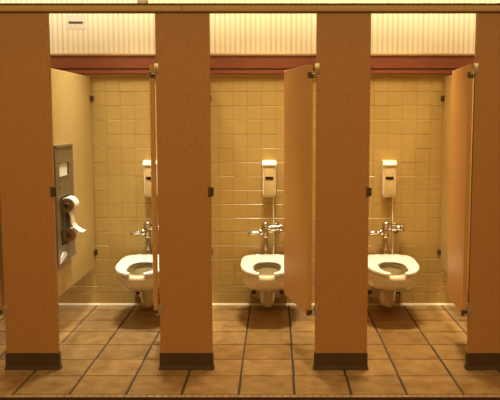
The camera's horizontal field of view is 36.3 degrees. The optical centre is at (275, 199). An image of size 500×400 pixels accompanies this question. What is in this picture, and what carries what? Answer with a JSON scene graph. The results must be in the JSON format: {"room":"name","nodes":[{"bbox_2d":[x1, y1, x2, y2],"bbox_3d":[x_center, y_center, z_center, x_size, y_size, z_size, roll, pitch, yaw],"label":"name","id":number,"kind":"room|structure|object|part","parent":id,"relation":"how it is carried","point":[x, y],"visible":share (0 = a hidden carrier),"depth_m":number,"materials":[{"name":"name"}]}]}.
{"room":"public restroom","nodes":[
{"label":"public restroom","id":0,"kind":"room"},
{"bbox_2d":[0,0,499,302],"bbox_3d":[-0.151,-0.558,5.995,6.100,2.804,0.121,0,6,0],"label":"wall","id":1,"kind":"structure","parent":0,"point":[247,112],"depth_m":5.94,"materials":[{"name":"tile"}]},
{"bbox_2d":[51,68,97,296],"bbox_3d":[-1.440,-0.130,5.212,0.064,1.488,1.528,0,6,0],"label":"partition panel","id":2,"kind":"object","parent":1,"relation":"attached to","point":[71,98],"visible":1,"depth_m":5.50,"materials":[{"name":"yellow laminate"}]},
{"bbox_2d":[53,143,75,265],"bbox_3d":[-1.376,0.019,5.071,0.102,0.777,0.425,0,6,0],"label":"dispenser","id":3,"kind":"object","parent":2,"relation":"attached to","point":[63,153],"visible":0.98,"depth_m":5.04,"materials":[{"name":"metal"}]},
{"bbox_2d":[59,163,66,176],"bbox_3d":[-1.410,-0.202,5.022,0.024,0.087,0.194,0,6,0],"label":"stack","id":4,"kind":"object","parent":3,"relation":"in","point":[62,167],"visible":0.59,"depth_m":5.03,"materials":[{"name":"white paper"}]},
{"bbox_3d":[-1.393,-0.204,5.029,0.006,0.100,0.240,0,6,0],"label":"slot frame","id":5,"kind":"part","parent":3,"relation":"part of","materials":[{"name":"metal"}]},
{"bbox_2d":[60,196,84,231],"bbox_3d":[-1.349,0.095,5.091,0.144,0.240,0.125,0,6,0],"label":"toilet roll","id":6,"kind":"object","parent":3,"relation":"in","point":[74,199],"visible":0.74,"depth_m":5.08,"materials":[{"name":"white paper"}]},
{"bbox_2d":[71,227,78,236],"bbox_3d":[-1.371,0.226,5.125,0.074,0.074,0.110,0,6,0],"label":"toilet roll","id":7,"kind":"object","parent":3,"relation":"in","point":[73,228],"visible":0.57,"depth_m":5.13,"materials":[{"name":"white paper"}]},
{"bbox_2d":[66,15,85,29],"bbox_3d":[-1.531,-1.361,5.848,0.150,0.110,0.004,0,6,0],"label":"wall plate","id":8,"kind":"object","parent":1,"relation":"attached to","point":[73,22],"visible":1,"depth_m":5.85,"materials":[{"name":"white paint"}]},
{"bbox_2d":[115,254,159,306],"bbox_3d":[-0.973,0.636,5.697,0.394,0.392,0.728,0,6,0],"label":"toilet","id":9,"kind":"object","parent":1,"relation":"attached to","point":[134,272],"visible":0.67,"depth_m":5.62,"materials":[{"name":"ceramic"}]},
{"bbox_3d":[-0.973,0.477,5.627,0.394,0.047,0.624,0,6,0],"label":"seat","id":10,"kind":"part","parent":9,"relation":"part of","materials":[{"name":"white plastic"}]},
{"bbox_2d":[137,0,147,2],"bbox_3d":[-1.016,-1.519,5.815,0.079,0.079,0.034,0,6,0],"label":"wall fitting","id":11,"kind":"object","parent":1,"relation":"attached to","point":[138,1],"visible":0.6,"depth_m":5.80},
{"bbox_2d":[130,221,157,253],"bbox_3d":[-0.990,0.297,5.973,0.287,0.273,0.105,0,6,0],"label":"valve","id":12,"kind":"object","parent":1,"relation":"attached to","point":[146,232],"visible":0.59,"depth_m":5.94,"materials":[{"name":"silver metal"}]},
{"bbox_3d":[-1.074,0.251,5.950,0.117,0.057,0.056,0,6,0],"label":"handle","id":13,"kind":"part","parent":12,"relation":"part of","materials":[{"name":"silver metal"}]},
{"bbox_2d":[143,160,157,196],"bbox_3d":[-0.971,0.063,5.962,0.107,0.749,0.078,0,6,0],"label":"wall dispenser","id":14,"kind":"object","parent":1,"relation":"attached to","point":[146,163],"visible":0.59,"depth_m":5.91,"materials":[{"name":"beige plastic"}]},
{"bbox_2d":[240,254,283,306],"bbox_3d":[-0.061,0.636,5.697,0.394,0.392,0.728,0,6,0],"label":"toilet","id":15,"kind":"object","parent":1,"relation":"attached to","point":[263,274],"visible":0.91,"depth_m":5.69,"materials":[{"name":"white ceramic"}]},
{"bbox_3d":[-0.061,0.477,5.627,0.394,0.047,0.624,0,6,0],"label":"seat","id":16,"kind":"part","parent":15,"relation":"part of","materials":[{"name":"white plastic"}]},
{"bbox_2d":[50,53,474,75],"bbox_3d":[-0.151,-1.041,5.862,6.100,0.172,0.042,0,6,0],"label":"trim","id":17,"kind":"structure","parent":1,"relation":"attached to","point":[86,64],"depth_m":5.85,"materials":[{"name":"brown wood"}]},
{"bbox_2d":[58,303,467,304],"bbox_3d":[-0.151,0.832,6.078,6.100,0.014,0.018,0,6,0],"label":"baseboard","id":18,"kind":"structure","parent":1,"relation":"attached to","point":[58,303],"depth_m":6.07,"materials":[{"name":"beige tile"}]},
{"bbox_2d":[248,221,283,253],"bbox_3d":[-0.071,0.297,5.973,0.287,0.273,0.105,0,6,0],"label":"valve","id":19,"kind":"object","parent":1,"relation":"attached to","point":[264,232],"visible":0.93,"depth_m":5.93,"materials":[{"name":"silver metal"}]},
{"bbox_3d":[-0.155,0.251,5.950,0.117,0.057,0.056,0,6,0],"label":"handle","id":20,"kind":"part","parent":19,"relation":"part of","materials":[{"name":"silver metal"}]},
{"bbox_2d":[262,160,275,253],"bbox_3d":[-0.048,0.063,5.962,0.107,0.749,0.078,0,6,0],"label":"wall dispenser","id":21,"kind":"object","parent":1,"relation":"attached to","point":[268,166],"visible":1,"depth_m":5.91,"materials":[{"name":"beige plastic"}]},
{"bbox_2d":[368,221,404,253],"bbox_3d":[0.867,0.297,5.973,0.287,0.273,0.105,0,6,0],"label":"valve","id":22,"kind":"object","parent":1,"relation":"attached to","point":[386,226],"visible":0.97,"depth_m":5.93,"materials":[{"name":"silver metal"}]},
{"bbox_3d":[0.783,0.251,5.950,0.117,0.057,0.056,0,6,0],"label":"handle","id":23,"kind":"part","parent":22,"relation":"part of","materials":[{"name":"silver metal"}]},
{"bbox_2d":[382,160,396,253],"bbox_3d":[0.885,0.063,5.962,0.107,0.749,0.078,0,6,0],"label":"wall dispenser","id":24,"kind":"object","parent":1,"relation":"attached to","point":[388,166],"visible":0.98,"depth_m":5.91,"materials":[{"name":"beige plastic"}]},
{"bbox_2d":[368,254,419,306],"bbox_3d":[0.857,0.636,5.697,0.394,0.392,0.728,0,6,0],"label":"toilet","id":25,"kind":"object","parent":1,"relation":"attached to","point":[389,275],"visible":0.94,"depth_m":5.61,"materials":[{"name":"white ceramic"}]},
{"bbox_3d":[0.857,0.477,5.627,0.394,0.047,0.624,0,6,0],"label":"seat","id":26,"kind":"part","parent":25,"relation":"part of","materials":[{"name":"white plastic"}]},
{"bbox_2d":[437,70,473,291],"bbox_3d":[1.312,-0.130,5.212,0.064,1.488,1.528,0,6,0],"label":"partition panel","id":27,"kind":"object","parent":1,"relation":"attached to","point":[447,98],"visible":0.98,"depth_m":5.79,"materials":[{"name":"yellow laminate"}]},
{"bbox_2d":[0,305,499,395],"bbox_3d":[-0.151,1.339,2.376,6.100,0.201,7.684,0,6,0],"label":"floor","id":28,"kind":"structure","parent":0,"point":[109,350],"depth_m":4.77,"materials":[{"name":"tile"}]},
{"bbox_2d":[0,13,62,369],"bbox_3d":[-1.445,-0.031,4.432,0.350,2.083,0.055,0,6,0],"label":"pilaster","id":29,"kind":"object","parent":28,"relation":"on","point":[28,192],"visible":1,"depth_m":4.42,"materials":[{"name":"orange laminate"}]},
{"bbox_2d":[0,199,4,313],"bbox_3d":[-1.689,-0.075,4.716,0.033,1.466,0.595,-1,6,-11],"label":"door","id":30,"kind":"structure","parent":29,"relation":"attached to","point":[2,302],"depth_m":4.54,"materials":[{"name":"beige laminate"}]},
{"bbox_2d":[0,3,181,13],"bbox_3d":[-1.860,-1.085,4.316,2.660,0.052,0.050,0,6,0],"label":"rail","id":31,"kind":"object","parent":29,"relation":"on","point":[51,8],"visible":0.98,"depth_m":4.29,"materials":[{"name":"brown metal"}]},
{"bbox_2d":[151,13,214,369],"bbox_3d":[-0.533,-0.031,4.432,0.350,2.083,0.055,0,6,0],"label":"pilaster","id":32,"kind":"object","parent":28,"relation":"on","point":[182,40],"visible":1,"depth_m":4.41,"materials":[{"name":"brown laminate"}]},
{"bbox_2d":[149,65,157,315],"bbox_3d":[-0.754,-0.075,4.717,0.033,1.466,0.595,-1,6,-10],"label":"door","id":33,"kind":"structure","parent":32,"relation":"attached to","point":[151,69],"depth_m":4.44,"materials":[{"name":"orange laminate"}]},
{"bbox_2d":[0,398,499,399],"bbox_3d":[-0.151,1.132,4.113,6.100,0.140,0.018,0,6,0],"label":"trim","id":34,"kind":"structure","parent":28,"relation":"attached to","point":[0,398],"depth_m":4.10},
{"bbox_2d":[0,395,499,397],"bbox_3d":[-0.151,1.057,4.103,6.100,0.010,0.021,0,6,0],"label":"trim","id":35,"kind":"structure","parent":28,"relation":"attached to","point":[1,396],"depth_m":4.09,"materials":[{"name":"tile"}]},
{"bbox_2d":[311,13,371,369],"bbox_3d":[0.382,-0.031,4.432,0.350,2.083,0.055,0,6,0],"label":"pilaster","id":36,"kind":"object","parent":28,"relation":"on","point":[343,40],"visible":1,"depth_m":4.41,"materials":[{"name":"brown laminate"}]},
{"bbox_2d":[284,65,313,315],"bbox_3d":[0.135,-0.075,4.715,0.032,1.466,0.595,-1,6,-13],"label":"door","id":37,"kind":"structure","parent":36,"relation":"attached to","point":[298,82],"depth_m":4.64,"materials":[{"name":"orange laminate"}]},
{"bbox_2d":[182,3,499,13],"bbox_3d":[1.180,-1.085,4.316,3.413,0.052,0.050,0,6,0],"label":"rail","id":38,"kind":"object","parent":36,"relation":"on","point":[212,8],"visible":1,"depth_m":4.29,"materials":[{"name":"brown metal"}]},
{"bbox_2d":[464,13,499,369],"bbox_3d":[1.287,-0.031,4.432,0.350,2.083,0.055,0,6,0],"label":"pilaster","id":39,"kind":"object","parent":28,"relation":"on","point":[482,352],"visible":1,"depth_m":4.42,"materials":[{"name":"brown laminate"}]},
{"bbox_2d":[447,65,473,315],"bbox_3d":[1.135,-0.075,4.718,0.032,1.466,0.595,0,6,4],"label":"door","id":40,"kind":"structure","parent":39,"relation":"attached to","point":[462,78],"depth_m":4.61,"materials":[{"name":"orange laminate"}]}
]}

